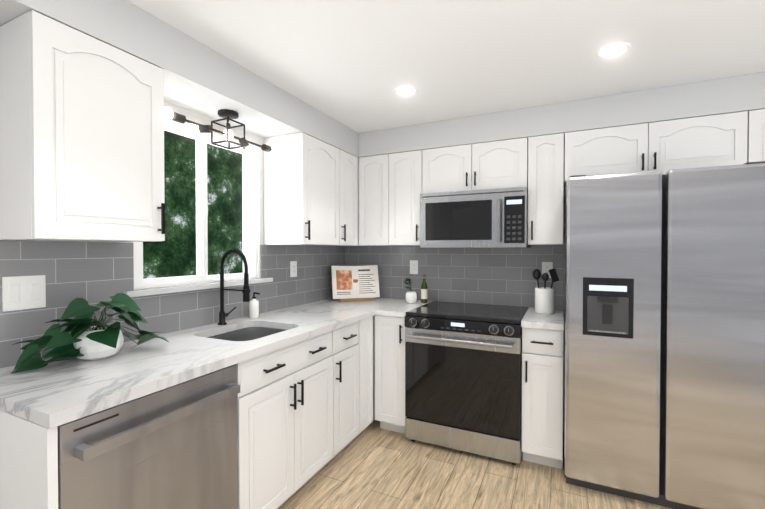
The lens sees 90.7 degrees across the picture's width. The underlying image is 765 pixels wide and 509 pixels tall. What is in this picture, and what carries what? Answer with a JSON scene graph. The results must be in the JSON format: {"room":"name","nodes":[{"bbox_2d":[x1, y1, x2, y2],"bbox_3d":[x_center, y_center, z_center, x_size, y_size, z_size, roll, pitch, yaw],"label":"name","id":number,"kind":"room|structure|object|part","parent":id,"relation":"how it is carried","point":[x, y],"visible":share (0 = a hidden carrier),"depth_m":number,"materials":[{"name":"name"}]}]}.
{"room":"kitchen","nodes":[
{"label":"kitchen","id":0,"kind":"room"},
{"bbox_2d":[0,101,314,289],"bbox_3d":[-1.437,0.172,1.510,0.150,2.320,4.700,0,1,25],"label":"wall","id":1,"kind":"structure","parent":0,"point":[197,118],"depth_m":2.40,"materials":[{"name":"grey paint"}]},
{"bbox_2d":[0,10,164,241],"bbox_3d":[-1.160,-0.421,1.476,0.367,0.733,0.442,0,1,25],"label":"upper cabinet","id":2,"kind":"object","parent":1,"relation":"attached to","point":[81,136],"visible":1,"depth_m":1.32,"materials":[{"name":"white wood"}]},
{"bbox_2d":[0,241,344,368],"bbox_3d":[-0.911,0.178,2.432,0.008,0.485,2.566,0,1,25],"label":"backsplash","id":3,"kind":"structure","parent":1,"relation":"attached to","point":[93,273],"depth_m":1.78,"materials":[{"name":"tile"}]},
{"bbox_2d":[2,275,45,311],"bbox_3d":[-1.369,0.146,1.447,0.009,0.128,0.128,0,1,25],"label":"switch plate","id":4,"kind":"object","parent":3,"relation":"attached to","point":[22,292],"visible":1,"depth_m":1.44,"materials":[{"name":"white plastic"}]},
{"bbox_2d":[290,261,296,276],"bbox_3d":[-0.681,0.112,2.898,0.008,0.120,0.074,0,1,25],"label":"electrical outlet plate","id":5,"kind":"object","parent":3,"relation":"attached to","point":[293,268],"visible":1,"depth_m":2.89,"materials":[{"name":"white plastic"}]},
{"bbox_2d":[132,120,259,289],"bbox_3d":[-1.090,-0.278,2.235,0.148,0.890,0.852,0,1,25],"label":"window","id":6,"kind":"structure","parent":1,"relation":"in","point":[251,201],"depth_m":2.22,"materials":[{"name":"white"}]},
{"bbox_2d":[123,277,272,296],"bbox_3d":[-1.065,0.181,2.246,0.189,0.028,0.983,0,1,25],"label":"window sill","id":7,"kind":"structure","parent":1,"relation":"attached to","point":[151,291],"depth_m":2.06,"materials":[{"name":"stone"}]},
{"bbox_2d":[264,132,338,244],"bbox_3d":[-0.560,-0.436,2.740,0.367,0.733,0.450,0,1,25],"label":"upper cabinet","id":8,"kind":"object","parent":1,"relation":"attached to","point":[301,188],"visible":1,"depth_m":2.57,"materials":[{"name":"white wood"}]},
{"bbox_2d":[315,149,357,245],"bbox_3d":[-0.400,-0.441,3.077,0.367,0.733,0.287,0,1,25],"label":"upper cabinet","id":9,"kind":"object","parent":1,"relation":"attached to","point":[348,199],"visible":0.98,"depth_m":3.00,"materials":[{"name":"white wood"}]},
{"bbox_2d":[127,0,764,132],"bbox_3d":[0.267,-1.028,0.769,3.850,0.100,4.850,0,1,25],"label":"ceiling","id":10,"kind":"structure","parent":0,"point":[352,64],"depth_m":1.81,"materials":[{"name":"white paint"}]},
{"bbox_2d":[0,0,358,157],"bbox_3d":[-1.216,-0.887,1.392,0.338,0.197,4.700,0,1,25],"label":"soffit","id":11,"kind":"structure","parent":10,"relation":"attached to","point":[202,79],"depth_m":1.79,"materials":[{"name":"grey paint"}]},
{"bbox_2d":[164,107,276,156],"bbox_3d":[-0.883,-0.684,2.133,0.171,0.228,0.782,0,1,25],"label":"pendant light fixture","id":12,"kind":"object","parent":11,"relation":"hanging from","point":[195,128],"visible":1,"depth_m":2.09,"materials":[{"name":"black metal"}]},
{"bbox_2d":[394,85,417,96],"bbox_3d":[0.143,-0.994,2.301,0.150,0.006,0.150,0,1,25],"label":"recessed light","id":13,"kind":"object","parent":10,"relation":"in","point":[405,91],"visible":1,"depth_m":2.30,"materials":[{"name":"white"}]},
{"bbox_2d":[358,72,764,156],"bbox_3d":[1.391,-0.902,2.568,3.361,0.197,0.338,0,1,25],"label":"soffit","id":14,"kind":"structure","parent":10,"relation":"attached to","point":[739,93],"depth_m":2.43,"materials":[{"name":"grey paint"}]},
{"bbox_2d":[596,42,631,58],"bbox_3d":[1.119,-0.988,1.833,0.150,0.006,0.150,0,1,25],"label":"recessed light","id":15,"kind":"object","parent":10,"relation":"in","point":[613,50],"visible":1,"depth_m":1.83,"materials":[{"name":"white"}]},
{"bbox_2d":[278,420,672,508],"bbox_3d":[0.267,1.391,0.800,3.850,0.100,4.850,0,1,25],"label":"floor","id":16,"kind":"structure","parent":0,"point":[373,465],"depth_m":2.18,"materials":[{"name":"brown wood"}]},
{"bbox_2d":[0,410,57,508],"bbox_3d":[-1.174,0.899,1.158,0.629,0.873,0.023,0,1,25],"label":"cabinet end panel","id":17,"kind":"object","parent":16,"relation":"on","point":[28,464],"visible":1,"depth_m":1.05,"materials":[{"name":"white wood"}]},
{"bbox_2d":[57,364,239,508],"bbox_3d":[-1.007,0.898,1.444,0.672,0.869,0.626,0,1,25],"label":"dishwasher","id":18,"kind":"object","parent":16,"relation":"on","point":[173,447],"visible":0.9,"depth_m":1.29,"materials":[{"name":"grey metal"}]},
{"bbox_3d":[-0.726,0.529,1.305,0.050,0.079,0.562,0,1,25],"label":"handle","id":19,"kind":"part","parent":18,"relation":"part of","materials":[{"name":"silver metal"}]},
{"bbox_2d":[237,330,332,508],"bbox_3d":[-0.722,0.888,2.068,0.664,0.873,0.732,0,1,25],"label":"base cabinet","id":20,"kind":"object","parent":16,"relation":"on","point":[284,424],"visible":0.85,"depth_m":1.87,"materials":[{"name":"white wood"}]},
{"bbox_2d":[320,321,358,468],"bbox_3d":[-0.494,0.882,2.548,0.664,0.873,0.320,0,1,25],"label":"base cabinet","id":21,"kind":"object","parent":16,"relation":"on","point":[345,350],"visible":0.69,"depth_m":2.40,"materials":[{"name":"white wood"}]},
{"bbox_2d":[347,315,374,444],"bbox_3d":[-0.258,0.875,3.087,0.629,0.873,0.847,0,1,25],"label":"base cabinet","id":22,"kind":"object","parent":16,"relation":"on","point":[366,334],"visible":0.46,"depth_m":2.66,"materials":[{"name":"white wood"}]},
{"bbox_2d":[0,298,399,428],"bbox_3d":[-0.621,0.515,2.302,0.642,0.214,2.572,0,1,25],"label":"countertop","id":23,"kind":"structure","parent":22,"relation":"on","point":[50,395],"depth_m":1.47,"materials":[{"name":"stone"}]},
{"bbox_2d":[11,293,168,373],"bbox_3d":[-1.123,0.289,1.504,0.341,0.257,0.514,0,1,25],"label":"potted plant","id":24,"kind":"object","parent":23,"relation":"on","point":[86,339],"visible":1,"depth_m":1.45,"materials":[{"name":"green plant"}]},
{"bbox_2d":[217,248,250,324],"bbox_3d":[-0.841,0.187,2.197,0.239,0.444,0.114,0,1,25],"label":"faucet","id":25,"kind":"object","parent":23,"relation":"on","point":[246,290],"visible":1,"depth_m":2.18,"materials":[{"name":"black metal"}]},
{"bbox_2d":[207,327,285,340],"bbox_3d":[-0.730,0.538,2.071,0.430,0.175,0.500,0,1,25],"label":"sink basin","id":26,"kind":"object","parent":23,"relation":"in","point":[235,333],"depth_m":2.28,"materials":[{"name":"silver metal"}]},
{"bbox_2d":[249,292,259,317],"bbox_3d":[-0.820,0.323,2.431,0.076,0.165,0.060,0,1,25],"label":"soap dispenser","id":27,"kind":"object","parent":23,"relation":"on","point":[253,307],"visible":1,"depth_m":2.41,"materials":[{"name":"white ceramic"}]},
{"bbox_2d":[330,265,379,301],"bbox_3d":[-0.232,0.245,3.270,0.424,0.300,0.158,0,1,-17],"label":"cookbook stand","id":28,"kind":"object","parent":23,"relation":"on","point":[353,283],"visible":1,"depth_m":3.27,"materials":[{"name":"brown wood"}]},
{"bbox_2d":[375,315,405,433],"bbox_3d":[0.180,0.876,2.982,0.245,0.873,0.664,0,1,25],"label":"base cabinet","id":29,"kind":"object","parent":16,"relation":"on","point":[390,373],"visible":0.52,"depth_m":2.72,"materials":[{"name":"white wood"}]},
{"bbox_2d":[376,299,431,317],"bbox_3d":[0.196,0.419,2.975,0.220,0.038,0.652,0,1,25],"label":"countertop","id":30,"kind":"structure","parent":29,"relation":"on","point":[393,309],"depth_m":2.81,"materials":[{"name":"stone"}]},
{"bbox_2d":[404,278,416,303],"bbox_3d":[0.224,0.296,3.104,0.122,0.203,0.096,0,1,25],"label":"plant pot","id":31,"kind":"object","parent":30,"relation":"on","point":[410,297],"visible":1,"depth_m":3.07,"materials":[{"name":"white ceramic"}]},
{"bbox_2d":[421,275,426,302],"bbox_3d":[0.343,0.281,3.102,0.053,0.232,0.053,0,1,25],"label":"wine bottle","id":32,"kind":"object","parent":30,"relation":"on","point":[424,292],"visible":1,"depth_m":3.08,"materials":[{"name":"green glass"}]},
{"bbox_2d":[404,301,528,464],"bbox_3d":[0.622,0.858,2.731,0.758,0.918,0.704,0,1,25],"label":"range","id":33,"kind":"object","parent":16,"relation":"on","point":[463,377],"visible":1,"depth_m":2.46,"materials":[{"name":"silver metal"}]},
{"bbox_2d":[522,327,562,468],"bbox_3d":[1.090,0.882,2.550,0.231,0.873,0.664,0,1,25],"label":"base cabinet","id":34,"kind":"object","parent":16,"relation":"on","point":[542,396],"visible":0.9,"depth_m":2.28,"materials":[{"name":"white wood"}]},
{"bbox_2d":[521,307,563,330],"bbox_3d":[1.095,0.424,2.554,0.236,0.038,0.642,0,1,25],"label":"countertop","id":35,"kind":"structure","parent":34,"relation":"on","point":[555,321],"depth_m":2.34,"materials":[{"name":"stone"}]},
{"bbox_2d":[532,268,558,313],"bbox_3d":[1.130,0.249,2.617,0.170,0.310,0.124,0,1,25],"label":"utensil crock","id":36,"kind":"object","parent":35,"relation":"on","point":[544,299],"visible":1,"depth_m":2.58,"materials":[{"name":"white ceramic"}]},
{"bbox_3d":[1.123,0.239,2.603,0.170,0.290,0.092,0,1,25],"label":"handle","id":37,"kind":"part","parent":36,"relation":"part of","materials":[{"name":"black plastic"}]},
{"bbox_2d":[564,161,764,508],"bbox_3d":[1.572,0.439,2.255,0.871,1.766,0.740,0,1,25],"label":"refrigerator","id":38,"kind":"object","parent":16,"relation":"on","point":[664,381],"visible":0.98,"depth_m":1.92,"materials":[{"name":"grey metal"}]},
{"bbox_3d":[1.206,0.283,2.024,0.235,0.315,0.012,0,1,25],"label":"panel","id":39,"kind":"part","parent":38,"relation":"part of","materials":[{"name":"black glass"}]},
{"bbox_2d":[563,177,565,431],"bbox_3d":[1.275,0.155,2.907,3.850,2.320,0.150,0,1,25],"label":"wall","id":40,"kind":"structure","parent":0,"point":[564,192],"depth_m":2.79,"materials":[{"name":"grey paint"}]},
{"bbox_2d":[355,150,421,245],"bbox_3d":[-0.036,-0.443,3.232,0.886,0.733,0.367,0,1,25],"label":"upper cabinet","id":41,"kind":"object","parent":40,"relation":"attached to","point":[389,189],"visible":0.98,"depth_m":3.02,"materials":[{"name":"white wood"}]},
{"bbox_2d":[345,245,563,308],"bbox_3d":[0.489,0.169,3.193,1.884,0.485,0.008,0,1,25],"label":"backsplash","id":42,"kind":"structure","parent":40,"relation":"attached to","point":[497,276],"depth_m":3.09,"materials":[{"name":"tile"}]},
{"bbox_2d":[410,260,417,273],"bbox_3d":[0.273,0.110,3.286,0.074,0.120,0.008,0,1,25],"label":"electrical outlet plate","id":43,"kind":"object","parent":42,"relation":"attached to","point":[413,266],"visible":1,"depth_m":3.28,"materials":[{"name":"white plastic"}]},
{"bbox_2d":[542,262,552,277],"bbox_3d":[1.234,0.116,2.829,0.074,0.120,0.008,0,1,25],"label":"electrical outlet plate","id":44,"kind":"object","parent":42,"relation":"attached to","point":[547,267],"visible":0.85,"depth_m":2.83,"materials":[{"name":"white plastic"}]},
{"bbox_2d":[422,137,527,193],"bbox_3d":[0.711,-0.635,2.875,0.755,0.340,0.367,0,1,25],"label":"upper cabinet","id":45,"kind":"object","parent":40,"relation":"attached to","point":[493,165],"visible":0.9,"depth_m":2.73,"materials":[{"name":"white wood"}]},
{"bbox_2d":[420,187,530,247],"bbox_3d":[0.697,-0.255,2.849,0.758,0.410,0.434,0,1,25],"label":"microwave","id":46,"kind":"object","parent":45,"relation":"attached to","point":[491,218],"visible":0.98,"depth_m":2.68,"materials":[{"name":"grey metal"}]},
{"bbox_2d":[528,133,563,244],"bbox_3d":[1.156,-0.436,2.667,0.218,0.733,0.367,0,1,25],"label":"upper cabinet","id":47,"kind":"object","parent":40,"relation":"attached to","point":[545,183],"visible":1,"depth_m":2.53,"materials":[{"name":"white wood"}]},
{"bbox_2d":[564,111,747,188],"bbox_3d":[1.671,-0.639,2.419,0.911,0.320,0.367,0,1,25],"label":"upper cabinet","id":48,"kind":"object","parent":40,"relation":"attached to","point":[663,147],"visible":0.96,"depth_m":2.26,"materials":[{"name":"white wood"}]},
{"bbox_2d":[747,109,764,161],"bbox_3d":[2.359,-0.428,2.095,0.599,0.733,0.367,0,1,25],"label":"upper cabinet","id":49,"kind":"object","parent":40,"relation":"attached to","point":[756,137],"visible":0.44,"depth_m":2.07,"materials":[{"name":"white wood"}]},
{"label":"outside","id":50,"kind":"structure","parent":0,"visible":0},
{"bbox_2d":[143,130,242,278],"bbox_3d":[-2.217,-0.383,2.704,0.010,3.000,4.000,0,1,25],"label":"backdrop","id":51,"kind":"structure","parent":50,"point":[173,254],"depth_m":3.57,"materials":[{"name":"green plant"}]}
]}

